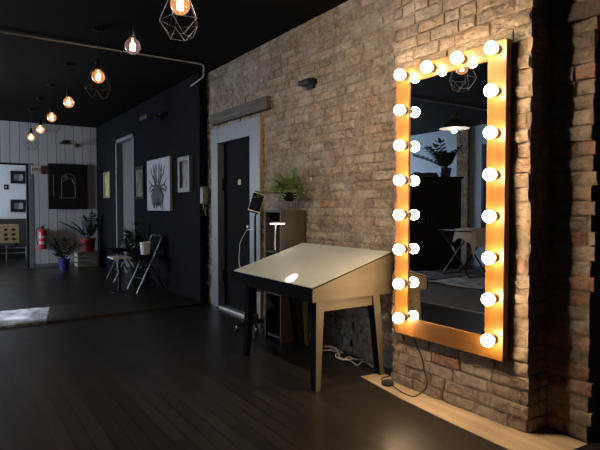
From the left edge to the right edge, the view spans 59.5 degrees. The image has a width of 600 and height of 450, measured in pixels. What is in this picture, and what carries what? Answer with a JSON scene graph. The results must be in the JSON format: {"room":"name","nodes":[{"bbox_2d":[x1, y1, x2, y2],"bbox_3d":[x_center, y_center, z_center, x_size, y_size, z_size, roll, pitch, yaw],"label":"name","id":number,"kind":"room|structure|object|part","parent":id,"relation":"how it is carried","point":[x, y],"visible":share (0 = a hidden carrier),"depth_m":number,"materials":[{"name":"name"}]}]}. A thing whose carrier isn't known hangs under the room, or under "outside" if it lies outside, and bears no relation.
{"room":"loft studio","nodes":[
{"label":"loft studio","id":0,"kind":"room"},
{"bbox_2d":[0,164,26,255],"bbox_3d":[-7.244,-0.664,12.654,4.400,2.900,0.120,-1,2,-34],"label":"wall","id":1,"kind":"structure","parent":0,"point":[15,191],"depth_m":12.74,"materials":[{"name":"white paint"}]},
{"bbox_2d":[10,171,25,183],"bbox_3d":[-6.855,-1.159,12.783,0.340,0.300,0.070,-1,2,-34],"label":"cube shelf","id":2,"kind":"object","parent":1,"relation":"attached to","point":[12,173],"visible":0.91,"depth_m":12.74,"materials":[{"name":"black paint"}]},
{"bbox_2d":[10,200,25,211],"bbox_3d":[-6.863,-0.469,12.801,0.340,0.300,0.070,-1,2,-34],"label":"cube shelf","id":3,"kind":"object","parent":1,"relation":"attached to","point":[12,202],"visible":0.91,"depth_m":12.76,"materials":[{"name":"black paint"}]},
{"bbox_2d":[0,120,97,263],"bbox_3d":[-7.131,-0.554,9.439,6.820,2.900,0.140,-1,2,-34],"label":"wall","id":4,"kind":"structure","parent":0,"point":[13,134],"depth_m":10.73,"materials":[{"name":"white wood"}]},
{"bbox_2d":[0,162,29,267],"bbox_3d":[-6.157,-0.172,10.114,1.675,2.090,0.100,-1,2,-34],"label":"trim","id":5,"kind":"structure","parent":4,"relation":"attached to","point":[1,163],"depth_m":10.52,"materials":[{"name":"black paint"}]},
{"bbox_2d":[28,163,34,267],"bbox_3d":[-5.424,-0.188,10.592,0.075,2.090,0.156,-1,2,-34],"label":"trim","id":6,"kind":"structure","parent":4,"relation":"attached to","point":[31,203],"depth_m":10.53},
{"bbox_2d":[31,166,45,173],"bbox_3d":[-5.256,-1.108,10.566,0.270,0.160,0.033,-1,2,-34],"label":"exit sign","id":7,"kind":"object","parent":4,"relation":"attached to","point":[34,169],"visible":1,"depth_m":10.55,"materials":[{"name":"white plastic"}]},
{"bbox_3d":[-5.297,-1.107,10.541,0.175,0.160,0.030,-1,2,-34],"label":"white panel","id":8,"kind":"part","parent":7,"relation":"part of","materials":[{"name":"white plastic"}]},
{"bbox_3d":[-5.184,-1.109,10.616,0.095,0.160,0.030,-1,2,-34],"label":"red panel","id":9,"kind":"part","parent":7,"relation":"part of","materials":[{"name":"red plastic"}]},
{"bbox_2d":[36,224,46,248],"bbox_3d":[-5.177,0.232,10.556,0.168,0.504,0.209,0,2,4],"label":"fire extinguisher","id":10,"kind":"object","parent":4,"relation":"attached to","point":[42,234],"visible":1,"depth_m":10.50,"materials":[{"name":"red metal"}]},
{"bbox_2d":[35,261,97,267],"bbox_3d":[-4.841,0.811,10.919,1.220,0.070,0.015,-1,2,-34],"label":"baseboard","id":11,"kind":"structure","parent":4,"relation":"attached to","point":[71,263],"depth_m":10.73,"materials":[{"name":"grey wood"}]},
{"bbox_2d":[48,163,87,208],"bbox_3d":[-4.795,-0.793,10.868,0.750,0.930,0.060,-1,2,-34],"label":"framed picture","id":12,"kind":"object","parent":4,"relation":"attached to","point":[67,183],"visible":1,"depth_m":10.85,"materials":[{"name":"black paint"}]},
{"bbox_2d":[59,140,78,147],"bbox_3d":[-4.745,-1.671,10.745,0.260,0.133,0.456,0,2,-3],"label":"gooseneck lamp","id":13,"kind":"object","parent":4,"relation":"attached to","point":[67,142],"visible":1,"depth_m":10.70,"materials":[{"name":"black metal"}]},
{"bbox_3d":[-4.740,-1.686,10.646,0.260,0.080,0.257,-1,2,-34],"label":"lamp shade","id":14,"kind":"part","parent":13,"relation":"part of","materials":[{"name":"black metal"}]},
{"bbox_2d":[96,72,208,302],"bbox_3d":[-2.632,-0.539,9.019,0.400,2.900,5.550,-1,2,-34],"label":"wall","id":15,"kind":"structure","parent":0,"point":[181,268],"depth_m":7.46,"materials":[{"name":"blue paint"}]},
{"bbox_2d":[103,171,110,197],"bbox_3d":[-3.823,-0.792,10.405,0.035,0.510,0.470,-1,2,-34],"label":"framed picture","id":16,"kind":"object","parent":15,"relation":"attached to","point":[106,175],"visible":1,"depth_m":10.41,"materials":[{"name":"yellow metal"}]},
{"bbox_2d":[105,174,108,195],"bbox_3d":[-3.814,-0.792,10.410,0.010,0.430,0.390,-1,2,-34],"label":"print","id":17,"kind":"object","parent":16,"relation":"attached to","point":[106,175],"depth_m":10.43,"materials":[{"name":"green paper"}]},
{"bbox_2d":[115,133,134,272],"bbox_3d":[-3.081,-0.339,9.454,0.152,2.470,1.180,-1,2,-34],"label":"door","id":18,"kind":"structure","parent":15,"relation":"in","point":[124,146],"depth_m":9.78,"materials":[{"name":"grey paint"}]},
{"bbox_2d":[134,166,144,199],"bbox_3d":[-2.647,-0.692,8.643,0.035,0.540,0.510,-1,2,-34],"label":"framed picture","id":19,"kind":"object","parent":15,"relation":"attached to","point":[139,172],"visible":1,"depth_m":8.64,"materials":[{"name":"black metal"}]},
{"bbox_2d":[136,169,141,195],"bbox_3d":[-2.638,-0.692,8.649,0.010,0.440,0.410,-1,2,-34],"label":"print","id":20,"kind":"object","parent":19,"relation":"attached to","point":[138,171],"depth_m":8.66},
{"bbox_2d":[139,114,161,121],"bbox_3d":[-2.162,-1.576,7.668,0.284,0.095,0.340,-1,2,-34],"label":"lamp","id":21,"kind":"object","parent":15,"relation":"attached to","point":[146,117],"visible":1,"depth_m":7.58,"materials":[{"name":"black metal"}]},
{"bbox_3d":[-2.226,-1.560,7.625,0.130,0.065,0.340,-1,2,-34],"label":"lamp shade","id":22,"kind":"part","parent":21,"relation":"part of","materials":[{"name":"metal"}]},
{"bbox_2d":[147,156,172,210],"bbox_3d":[-2.103,-0.597,7.788,0.076,0.770,1.020,-1,2,-34],"label":"print","id":23,"kind":"object","parent":15,"relation":"attached to","point":[159,171],"visible":1,"depth_m":7.67,"materials":[{"name":"white paper"}]},
{"bbox_2d":[177,155,192,192],"bbox_3d":[-1.521,-0.668,6.941,0.050,0.470,0.410,-1,2,-34],"label":"framed picture","id":24,"kind":"object","parent":15,"relation":"attached to","point":[185,163],"visible":1,"depth_m":6.93,"materials":[{"name":"white wood"}]},
{"bbox_2d":[182,161,186,187],"bbox_3d":[-1.506,-0.669,6.951,0.010,0.350,0.290,-1,2,-34],"label":"print","id":25,"kind":"object","parent":24,"relation":"attached to","point":[184,163],"depth_m":6.99},
{"bbox_2d":[0,0,347,127],"bbox_3d":[-3.509,-1.913,4.569,7.900,0.150,18.400,-1,2,-34],"label":"ceiling","id":26,"kind":"structure","parent":0,"point":[227,30],"depth_m":5.46,"materials":[{"name":"black paint"}]},
{"bbox_2d":[24,109,38,148],"bbox_3d":[-4.641,-1.653,9.063,0.239,0.677,0.236,-1,2,-34],"label":"pendant","id":27,"kind":"object","parent":26,"relation":"hanging from","point":[30,110],"visible":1,"depth_m":9.04,"materials":[{"name":"black paint"}]},
{"bbox_2d":[36,98,43,133],"bbox_3d":[-4.030,-1.690,8.137,0.120,0.540,0.119,-1,2,-34],"label":"globe pendant","id":28,"kind":"object","parent":26,"relation":"hanging from","point":[39,99],"visible":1,"depth_m":8.12,"materials":[{"name":"glass"}]},
{"bbox_2d":[42,84,60,132],"bbox_3d":[-3.420,-1.605,7.233,0.239,0.647,0.236,-1,2,-34],"label":"pendant","id":29,"kind":"object","parent":26,"relation":"hanging from","point":[51,110],"visible":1,"depth_m":7.21,"materials":[{"name":"black paint"}]},
{"bbox_2d":[63,63,73,107],"bbox_3d":[-2.726,-1.638,6.182,0.120,0.510,0.119,-1,2,-34],"label":"globe pendant","id":30,"kind":"object","parent":26,"relation":"hanging from","point":[68,92],"visible":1,"depth_m":6.17,"materials":[{"name":"black paint"}]},
{"bbox_2d":[84,27,110,98],"bbox_3d":[-1.906,-1.528,4.963,0.239,0.647,0.236,-1,2,-34],"label":"pendant","id":31,"kind":"object","parent":26,"relation":"hanging from","point":[98,66],"visible":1,"depth_m":4.94,"materials":[{"name":"black paint"}]},
{"bbox_2d":[0,31,203,86],"bbox_3d":[-3.918,-1.755,4.669,6.524,0.156,0.691,-1,2,-34],"label":"conduit pipe","id":32,"kind":"object","parent":26,"relation":"attached to","point":[202,77],"visible":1,"depth_m":5.52,"materials":[{"name":"metal"}]},
{"bbox_2d":[124,0,140,54],"bbox_3d":[-1.284,-1.564,4.020,0.120,0.510,0.119,-1,2,-34],"label":"globe pendant","id":33,"kind":"object","parent":26,"relation":"hanging from","point":[132,32],"visible":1,"depth_m":4.01,"materials":[{"name":"glass"}]},
{"bbox_2d":[159,0,197,40],"bbox_3d":[-0.730,-1.467,3.200,0.239,0.647,0.236,-1,2,-34],"label":"pendant","id":34,"kind":"object","parent":26,"relation":"hanging from","point":[180,3],"visible":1,"depth_m":3.18,"materials":[{"name":"black paint"}]},
{"bbox_3d":[-0.729,-1.349,3.195,0.120,0.138,0.119,-1,2,-34],"label":"globe","id":35,"kind":"part","parent":34,"relation":"part of","materials":[{"name":"orange glass"}]},
{"bbox_2d":[281,189,297,201],"bbox_3d":[-0.099,-0.272,4.819,0.172,0.117,0.172,-1,2,-34],"label":"plant pot","id":36,"kind":"object","parent":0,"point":[289,197],"depth_m":4.76,"materials":[{"name":"black paint"}]},
{"bbox_2d":[0,256,599,449],"bbox_3d":[-3.509,1.121,4.673,7.900,0.120,18.400,-1,2,-34],"label":"floor","id":37,"kind":"structure","parent":0,"point":[181,378],"depth_m":3.53,"materials":[{"name":"brown wood"}]},
{"bbox_2d":[0,224,18,260],"bbox_3d":[-6.634,0.406,11.811,0.520,0.820,0.420,-1,2,-34],"label":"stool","id":38,"kind":"object","parent":37,"relation":"on","point":[9,233],"visible":1,"depth_m":11.71,"materials":[{"name":"yellow wood"}]},
{"bbox_3d":[-6.529,0.211,11.646,0.520,0.380,0.040,-1,2,-34],"label":"panel","id":39,"kind":"part","parent":38,"relation":"part of","materials":[{"name":"yellow wood"}]},
{"bbox_3d":[-6.537,0.596,12.087,0.030,0.420,0.030,-1,2,-34],"label":"leg","id":40,"kind":"part","parent":38,"relation":"part of","materials":[{"name":"black metal"}]},
{"bbox_2d":[0,218,26,259],"bbox_3d":[-7.172,0.328,12.309,1.340,0.940,0.550,-1,2,-34],"label":"sideboard","id":41,"kind":"object","parent":37,"relation":"on","point":[21,222],"visible":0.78,"depth_m":12.35,"materials":[{"name":"grey wood"}]},
{"bbox_2d":[0,246,26,262],"bbox_3d":[-6.339,0.641,11.367,1.054,0.380,0.024,-1,2,-34],"label":"metal rack","id":42,"kind":"object","parent":37,"relation":"on","point":[6,248],"visible":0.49,"depth_m":11.39,"materials":[{"name":"metal"}]},
{"bbox_2d":[0,307,48,327],"bbox_3d":[-4.221,1.038,4.995,3.475,0.022,0.930,-1,2,-34],"label":"rug","id":43,"kind":"object","parent":37,"relation":"on","point":[31,316],"depth_m":5.70,"materials":[{"name":"white fabric"}]},
{"bbox_2d":[45,235,86,269],"bbox_3d":[-4.554,0.532,10.278,0.744,0.673,0.586,-1,2,-34],"label":"potted plant","id":44,"kind":"object","parent":37,"relation":"on","point":[64,263],"visible":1,"depth_m":10.17,"materials":[{"name":"green plant"}]},
{"bbox_3d":[-4.598,0.762,10.247,0.224,0.215,0.222,-1,2,-34],"label":"pot","id":45,"kind":"part","parent":44,"relation":"part of","materials":[{"name":"blue ceramic"}]},
{"bbox_2d":[74,250,97,267],"bbox_3d":[-4.390,0.695,10.780,0.400,0.312,0.300,-1,2,-34],"label":"wooden crate","id":46,"kind":"object","parent":37,"relation":"on","point":[82,259],"visible":0.98,"depth_m":10.69,"materials":[{"name":"brown wood"}]},
{"bbox_2d":[59,211,101,251],"bbox_3d":[-4.433,0.127,10.623,0.789,0.834,0.573,-1,2,-19],"label":"plant","id":47,"kind":"object","parent":46,"relation":"on","point":[90,241],"visible":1,"depth_m":10.68,"materials":[{"name":"green plant"}]},
{"bbox_3d":[-4.461,0.049,10.671,0.626,0.494,0.413,0,2,-6],"label":"stem","id":48,"kind":"part","parent":47,"relation":"part of","materials":[{"name":"green plant"}]},
{"bbox_3d":[-4.346,0.402,10.776,0.290,0.275,0.290,-1,2,-34],"label":"pot","id":49,"kind":"part","parent":47,"relation":"part of","materials":[{"name":"red ceramic"}]},
{"bbox_2d":[107,255,130,292],"bbox_3d":[-2.592,0.707,7.531,0.250,0.510,0.340,-1,2,-34],"label":"side table","id":50,"kind":"object","parent":37,"relation":"on","point":[118,258],"visible":1,"depth_m":7.51,"materials":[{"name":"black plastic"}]},
{"bbox_2d":[106,231,136,282],"bbox_3d":[-2.953,0.517,8.751,0.441,0.817,0.495,-1,2,-34],"label":"folding chair","id":51,"kind":"object","parent":37,"relation":"on","point":[116,250],"visible":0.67,"depth_m":8.64,"materials":[{"name":"black metal"}]},
{"bbox_3d":[-3.106,0.524,8.932,0.388,0.791,0.025,-1,2,-34],"label":"leg","id":52,"kind":"part","parent":51,"relation":"part of","materials":[{"name":"silver metal"}]},
{"bbox_3d":[-2.982,0.412,8.728,0.370,0.039,0.400,-1,2,-34],"label":"seat","id":53,"kind":"part","parent":51,"relation":"part of","materials":[{"name":"black laminate"}]},
{"bbox_2d":[46,295,203,322],"bbox_3d":[-2.157,0.991,6.370,1.805,0.022,0.870,-1,2,-34],"label":"trim","id":54,"kind":"structure","parent":37,"relation":"on","point":[107,308],"depth_m":6.26,"materials":[{"name":"black wood"}]},
{"bbox_2d":[122,220,146,284],"bbox_3d":[-2.642,0.424,8.300,0.367,1.024,0.348,2,3,40],"label":"potted plant","id":55,"kind":"object","parent":37,"relation":"on","point":[140,272],"visible":0.79,"depth_m":8.25,"materials":[{"name":"green plant"}]},
{"bbox_3d":[-2.651,0.366,8.274,0.272,0.703,0.178,1,2,36],"label":"stem","id":56,"kind":"part","parent":55,"relation":"part of","materials":[{"name":"green plant"}]},
{"bbox_3d":[-2.607,0.805,8.342,0.260,0.260,0.260,-1,2,-34],"label":"pot","id":57,"kind":"part","parent":55,"relation":"part of","materials":[{"name":"black paint"}]},
{"bbox_2d":[127,234,165,293],"bbox_3d":[-2.254,0.553,7.703,0.441,0.817,0.495,-1,2,-34],"label":"folding chair","id":58,"kind":"object","parent":37,"relation":"on","point":[155,241],"visible":0.94,"depth_m":7.64,"materials":[{"name":"silver metal"}]},
{"bbox_3d":[-2.407,0.560,7.884,0.388,0.791,0.025,-1,2,-34],"label":"leg","id":59,"kind":"part","parent":58,"relation":"part of","materials":[{"name":"silver metal"}]},
{"bbox_3d":[-2.283,0.448,7.680,0.370,0.039,0.400,-1,2,-34],"label":"seat","id":60,"kind":"part","parent":58,"relation":"part of","materials":[{"name":"black laminate"}]},
{"bbox_2d":[140,242,150,254],"bbox_3d":[-2.252,0.338,7.649,0.160,0.180,0.158,-1,2,-34],"label":"planter","id":61,"kind":"object","parent":58,"relation":"on","point":[145,247],"visible":1,"depth_m":7.59,"materials":[{"name":"white ceramic"}]},
{"bbox_3d":[-2.349,0.698,7.893,0.394,0.515,0.022,-1,2,-34],"label":"leg","id":62,"kind":"part","parent":58,"relation":"part of","materials":[{"name":"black metal"}]},
{"bbox_3d":[-2.146,0.574,7.493,0.388,0.791,0.025,-1,2,-34],"label":"leg","id":63,"kind":"part","parent":58,"relation":"part of","materials":[{"name":"silver metal"}]},
{"bbox_3d":[-2.120,0.709,7.549,0.394,0.515,0.022,-1,2,-34],"label":"leg","id":64,"kind":"part","parent":58,"relation":"part of","materials":[{"name":"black metal"}]},
{"bbox_3d":[-2.139,0.269,7.770,0.125,0.170,0.430,-1,2,-34],"label":"backrest","id":65,"kind":"part","parent":58,"relation":"part of","materials":[{"name":"metal"}]},
{"bbox_2d":[234,190,264,334],"bbox_3d":[-0.434,0.352,5.154,0.413,1.383,0.396,0,2,-2],"label":"tablet stand","id":66,"kind":"object","parent":37,"relation":"on","point":[255,205],"visible":0.64,"depth_m":5.13,"materials":[{"name":"black paint"}]},
{"bbox_2d":[264,210,304,343],"bbox_3d":[-0.143,0.459,4.866,0.260,1.190,0.295,-1,2,-34],"label":"shelving unit","id":67,"kind":"object","parent":37,"relation":"on","point":[282,322],"visible":0.6,"depth_m":4.78,"materials":[{"name":"brown wood"}]},
{"bbox_3d":[-0.220,0.455,4.981,0.260,1.190,0.018,-1,2,-34],"label":"panel","id":68,"kind":"part","parent":67,"relation":"part of","materials":[{"name":"grey wood"}]},
{"bbox_3d":[-0.143,-0.127,4.846,0.260,0.018,0.259,-1,2,-34],"label":"panel","id":69,"kind":"part","parent":67,"relation":"part of","materials":[{"name":"brown wood"}]},
{"bbox_2d":[266,330,279,338],"bbox_3d":[-0.144,1.014,4.885,0.238,0.018,0.259,-1,2,-34],"label":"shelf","id":70,"kind":"object","parent":67,"relation":"attached to","point":[275,333],"depth_m":4.91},
{"bbox_2d":[255,168,311,209],"bbox_3d":[-0.190,-0.328,4.754,0.443,0.386,0.586,-1,2,-34],"label":"potted fern","id":71,"kind":"object","parent":67,"relation":"on","point":[289,190],"visible":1,"depth_m":4.74,"materials":[{"name":"green plant"}]},
{"bbox_3d":[-0.066,0.463,4.751,0.260,1.190,0.018,-1,2,-34],"label":"panel","id":72,"kind":"part","parent":67,"relation":"part of","materials":[{"name":"brown wood"}]},
{"bbox_2d":[232,243,391,391],"bbox_3d":[0.049,0.631,4.098,0.716,0.898,1.159,-1,2,-34],"label":"table","id":73,"kind":"object","parent":37,"relation":"on","point":[327,277],"visible":1,"depth_m":3.77,"materials":[{"name":"brown wood"}]},
{"bbox_3d":[-0.411,0.776,4.300,0.082,0.595,0.095,-1,2,-34],"label":"leg","id":74,"kind":"part","parent":73,"relation":"part of","materials":[{"name":"black laminate"}]},
{"bbox_3d":[-0.243,0.448,3.897,0.012,0.087,1.155,-1,2,-34],"label":"panel","id":75,"kind":"part","parent":73,"relation":"part of","materials":[{"name":"black laminate"}]},
{"bbox_2d":[269,222,285,253],"bbox_3d":[-0.196,0.129,4.546,0.144,0.310,0.145,-1,2,-34],"label":"lamp","id":76,"kind":"object","parent":73,"relation":"attached to","point":[275,251],"visible":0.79,"depth_m":4.57,"materials":[{"name":"white metal"}]},
{"bbox_3d":[0.025,0.766,4.590,0.107,0.595,0.095,-1,2,-34],"label":"leg","id":77,"kind":"part","parent":73,"relation":"part of","materials":[{"name":"brown wood"}]},
{"bbox_3d":[0.052,0.288,4.083,0.692,0.212,1.140,-1,2,-34],"label":"glass","id":78,"kind":"part","parent":73,"relation":"part of","materials":[{"name":"beige glass"}]},
{"bbox_3d":[0.113,0.803,3.514,0.082,0.595,0.090,-1,2,-34],"label":"leg","id":79,"kind":"part","parent":73,"relation":"part of","materials":[{"name":"brown wood"}]},
{"bbox_3d":[0.330,0.538,3.645,0.430,0.074,0.022,-1,2,-34],"label":"rail","id":80,"kind":"part","parent":73,"relation":"part of","materials":[{"name":"brown wood"}]},
{"bbox_3d":[0.367,0.355,3.619,0.700,0.292,0.020,-1,2,-34],"label":"panel","id":81,"kind":"part","parent":73,"relation":"part of","materials":[{"name":"brown wood"}]},
{"bbox_3d":[0.546,0.792,3.808,0.107,0.595,0.080,-1,2,-34],"label":"leg","id":82,"kind":"part","parent":73,"relation":"part of","materials":[{"name":"brown wood"}]},
{"bbox_2d":[322,346,373,367],"bbox_3d":[0.341,1.053,4.215,0.165,0.038,0.676,-1,2,-34],"label":"cable","id":83,"kind":"object","parent":37,"relation":"on","point":[333,348],"visible":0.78,"depth_m":4.14,"materials":[{"name":"white plastic"}]},
{"bbox_2d":[206,0,599,441],"bbox_3d":[0.191,-0.391,4.704,0.493,2.900,4.867,-1,2,-34],"label":"wall","id":84,"kind":"structure","parent":0,"point":[339,133],"depth_m":3.09,"materials":[{"name":"brick"}]},
{"bbox_2d":[200,187,207,215],"bbox_3d":[-1.202,-0.297,6.606,0.090,0.368,0.062,-1,2,-34],"label":"handset","id":85,"kind":"object","parent":84,"relation":"attached to","point":[203,190],"visible":1,"depth_m":6.59,"materials":[{"name":"beige plastic"}]},
{"bbox_2d":[211,115,263,317],"bbox_3d":[-0.693,-0.071,6.026,0.150,2.170,1.225,-1,2,-34],"label":"door","id":86,"kind":"structure","parent":84,"relation":"in","point":[236,148],"depth_m":6.14,"materials":[{"name":"blue paint"}]},
{"bbox_3d":[-0.705,1.001,6.088,0.140,0.022,0.870,-1,2,-34],"label":"sill","id":87,"kind":"part","parent":86,"relation":"part of","materials":[{"name":"metal"}]},
{"bbox_2d":[210,96,271,125],"bbox_3d":[-0.673,-1.257,5.864,0.110,0.130,1.370,-1,2,-34],"label":"lintel","id":88,"kind":"object","parent":84,"relation":"attached to","point":[262,104],"visible":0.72,"depth_m":5.71,"materials":[{"name":"grey concrete"}]},
{"bbox_2d":[298,78,316,89],"bbox_3d":[0.071,-1.267,4.694,0.110,0.090,0.180,-1,2,-34],"label":"wall bracket","id":89,"kind":"object","parent":84,"relation":"attached to","point":[309,83],"visible":1,"depth_m":4.66,"materials":[{"name":"black metal"}]},
{"bbox_3d":[0.100,-1.267,4.713,0.040,0.090,0.100,-1,2,-34],"label":"plate","id":90,"kind":"part","parent":89,"relation":"part of","materials":[{"name":"black metal"}]},
{"bbox_2d":[393,38,511,361],"bbox_3d":[0.857,-0.136,3.155,0.161,1.738,0.831,-1,2,-34],"label":"vanity mirror","id":91,"kind":"object","parent":84,"relation":"attached to","point":[453,112],"visible":1,"depth_m":3.10,"materials":[{"name":"brown wood"}]},
{"bbox_3d":[0.648,0.159,3.413,0.088,0.068,0.068,-1,2,-34],"label":"light bulb","id":92,"kind":"part","parent":91,"relation":"part of","materials":[{"name":"white glass"}]},
{"bbox_3d":[0.648,0.383,3.420,0.088,0.068,0.068,-1,2,-34],"label":"light bulb","id":93,"kind":"part","parent":91,"relation":"part of","materials":[{"name":"white glass"}]},
{"bbox_3d":[0.648,0.608,3.428,0.088,0.068,0.068,-1,2,-34],"label":"light bulb","id":94,"kind":"part","parent":91,"relation":"part of","materials":[{"name":"white glass"}]},
{"bbox_3d":[0.648,-0.066,3.405,0.088,0.068,0.068,-1,2,-34],"label":"light bulb","id":95,"kind":"part","parent":91,"relation":"part of","materials":[{"name":"white glass"}]},
{"bbox_3d":[0.648,-0.740,3.382,0.088,0.068,0.068,-1,2,-34],"label":"light bulb","id":96,"kind":"part","parent":91,"relation":"part of","materials":[{"name":"white glass"}]},
{"bbox_3d":[0.648,-0.515,3.390,0.088,0.068,0.068,-1,2,-34],"label":"light bulb","id":97,"kind":"part","parent":91,"relation":"part of","materials":[{"name":"white glass"}]},
{"bbox_3d":[0.648,-0.290,3.397,0.088,0.068,0.068,-1,2,-34],"label":"light bulb","id":98,"kind":"part","parent":91,"relation":"part of","materials":[{"name":"white glass"}]},
{"bbox_3d":[0.648,-0.964,3.374,0.088,0.068,0.068,-1,2,-34],"label":"light bulb","id":99,"kind":"part","parent":91,"relation":"part of","materials":[{"name":"white glass"}]},
{"bbox_2d":[381,337,427,396],"bbox_3d":[0.660,0.897,3.517,0.154,0.397,0.459,-1,2,-22],"label":"cord","id":100,"kind":"object","parent":91,"relation":"hanging from","point":[386,382],"visible":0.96,"depth_m":3.44,"materials":[{"name":"black rubber"}]},
{"bbox_2d":[381,379,393,385],"bbox_3d":[0.598,1.075,3.586,0.088,0.030,0.087,-1,2,-34],"label":"switch","id":101,"kind":"object","parent":100,"relation":"attached to","point":[386,382],"depth_m":3.56,"materials":[{"name":"black plastic"}]},
{"bbox_3d":[0.774,-0.958,3.185,0.088,0.068,0.068,-1,2,-34],"label":"light bulb","id":102,"kind":"part","parent":91,"relation":"part of","materials":[{"name":"white glass"}]},
{"bbox_2d":[408,62,487,334],"bbox_3d":[0.877,-0.148,3.169,0.005,1.545,0.615,-1,2,-34],"label":"mirror glass","id":103,"kind":"object","parent":91,"relation":"on","point":[448,106],"depth_m":3.14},
{"bbox_3d":[0.901,-0.951,2.995,0.088,0.068,0.068,-1,2,-34],"label":"light bulb","id":104,"kind":"part","parent":91,"relation":"part of","materials":[{"name":"white glass"}]},
{"bbox_2d":[461,55,466,63],"bbox_3d":[0.934,-0.952,3.017,0.025,0.047,0.047,-1,2,-34],"label":"bulb socket","id":105,"kind":"object","parent":91,"relation":"attached to","point":[464,61],"depth_m":3.00,"materials":[{"name":"grey plastic"}]},
{"bbox_3d":[1.027,0.627,2.859,0.088,0.068,0.068,-1,2,-34],"label":"light bulb","id":106,"kind":"part","parent":91,"relation":"part of","materials":[{"name":"white glass"}]},
{"bbox_3d":[1.027,0.403,2.852,0.088,0.068,0.068,-1,2,-34],"label":"light bulb","id":107,"kind":"part","parent":91,"relation":"part of","materials":[{"name":"white glass"}]},
{"bbox_3d":[1.027,0.178,2.844,0.088,0.068,0.068,-1,2,-34],"label":"light bulb","id":108,"kind":"part","parent":91,"relation":"part of","materials":[{"name":"white glass"}]},
{"bbox_3d":[1.027,-0.046,2.836,0.088,0.068,0.068,-1,2,-34],"label":"light bulb","id":109,"kind":"part","parent":91,"relation":"part of","materials":[{"name":"white glass"}]},
{"bbox_3d":[1.027,-0.271,2.829,0.088,0.068,0.068,-1,2,-34],"label":"light bulb","id":110,"kind":"part","parent":91,"relation":"part of","materials":[{"name":"white glass"}]},
{"bbox_3d":[1.027,-0.495,2.821,0.088,0.068,0.068,-1,2,-34],"label":"light bulb","id":111,"kind":"part","parent":91,"relation":"part of","materials":[{"name":"white glass"}]},
{"bbox_3d":[1.027,-0.720,2.813,0.088,0.068,0.068,-1,2,-34],"label":"light bulb","id":112,"kind":"part","parent":91,"relation":"part of","materials":[{"name":"white glass"}]},
{"bbox_3d":[1.027,-0.945,2.805,0.088,0.068,0.068,-1,2,-34],"label":"light bulb","id":113,"kind":"part","parent":91,"relation":"part of","materials":[{"name":"white glass"}]},
{"bbox_2d":[491,335,497,343],"bbox_3d":[1.060,0.627,2.881,0.025,0.047,0.047,-1,2,-34],"label":"bulb socket","id":114,"kind":"object","parent":91,"relation":"attached to","point":[495,337],"depth_m":2.87,"materials":[{"name":"grey plastic"}]},
{"bbox_2d":[492,294,498,302],"bbox_3d":[1.060,0.402,2.874,0.025,0.047,0.047,-1,2,-34],"label":"bulb socket","id":115,"kind":"object","parent":91,"relation":"attached to","point":[496,296],"depth_m":2.86,"materials":[{"name":"grey plastic"}]},
{"bbox_2d":[493,253,498,261],"bbox_3d":[1.060,0.177,2.866,0.025,0.047,0.047,-1,2,-34],"label":"bulb socket","id":116,"kind":"object","parent":91,"relation":"attached to","point":[496,255],"depth_m":2.85,"materials":[{"name":"grey plastic"}]},
{"bbox_2d":[494,212,499,220],"bbox_3d":[1.060,-0.047,2.858,0.025,0.047,0.047,-1,2,-34],"label":"bulb socket","id":117,"kind":"object","parent":91,"relation":"attached to","point":[497,218],"depth_m":2.84,"materials":[{"name":"grey plastic"}]},
{"bbox_2d":[494,87,500,95],"bbox_3d":[1.060,-0.721,2.835,0.025,0.047,0.047,-1,2,-34],"label":"bulb socket","id":118,"kind":"object","parent":91,"relation":"attached to","point":[498,93],"depth_m":2.82,"materials":[{"name":"grey plastic"}]},
{"bbox_2d":[494,129,500,137],"bbox_3d":[1.060,-0.496,2.843,0.025,0.047,0.047,-1,2,-34],"label":"bulb socket","id":119,"kind":"object","parent":91,"relation":"attached to","point":[498,135],"depth_m":2.83,"materials":[{"name":"grey plastic"}]},
{"bbox_2d":[495,171,499,178],"bbox_3d":[1.060,-0.272,2.850,0.025,0.047,0.047,-1,2,-34],"label":"bulb socket","id":120,"kind":"object","parent":91,"relation":"attached to","point":[497,172],"depth_m":2.83,"materials":[{"name":"grey plastic"}]},
{"bbox_2d":[494,45,501,53],"bbox_3d":[1.060,-0.945,2.827,0.025,0.047,0.047,-1,2,-34],"label":"bulb socket","id":121,"kind":"object","parent":91,"relation":"attached to","point":[499,51],"depth_m":2.81,"materials":[{"name":"grey plastic"}]},
{"bbox_2d":[361,373,586,449],"bbox_3d":[0.906,1.108,3.197,0.390,0.006,1.470,-1,2,-34],"label":"trim","id":122,"kind":"structure","parent":84,"relation":"attached to","point":[509,438],"depth_m":2.89,"materials":[{"name":"beige wood"}]},
{"bbox_2d":[563,0,599,24],"bbox_3d":[1.772,-1.089,2.444,0.300,0.090,0.960,-1,2,-34],"label":"trim","id":123,"kind":"structure","parent":84,"relation":"attached to","point":[583,10],"depth_m":2.68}
]}

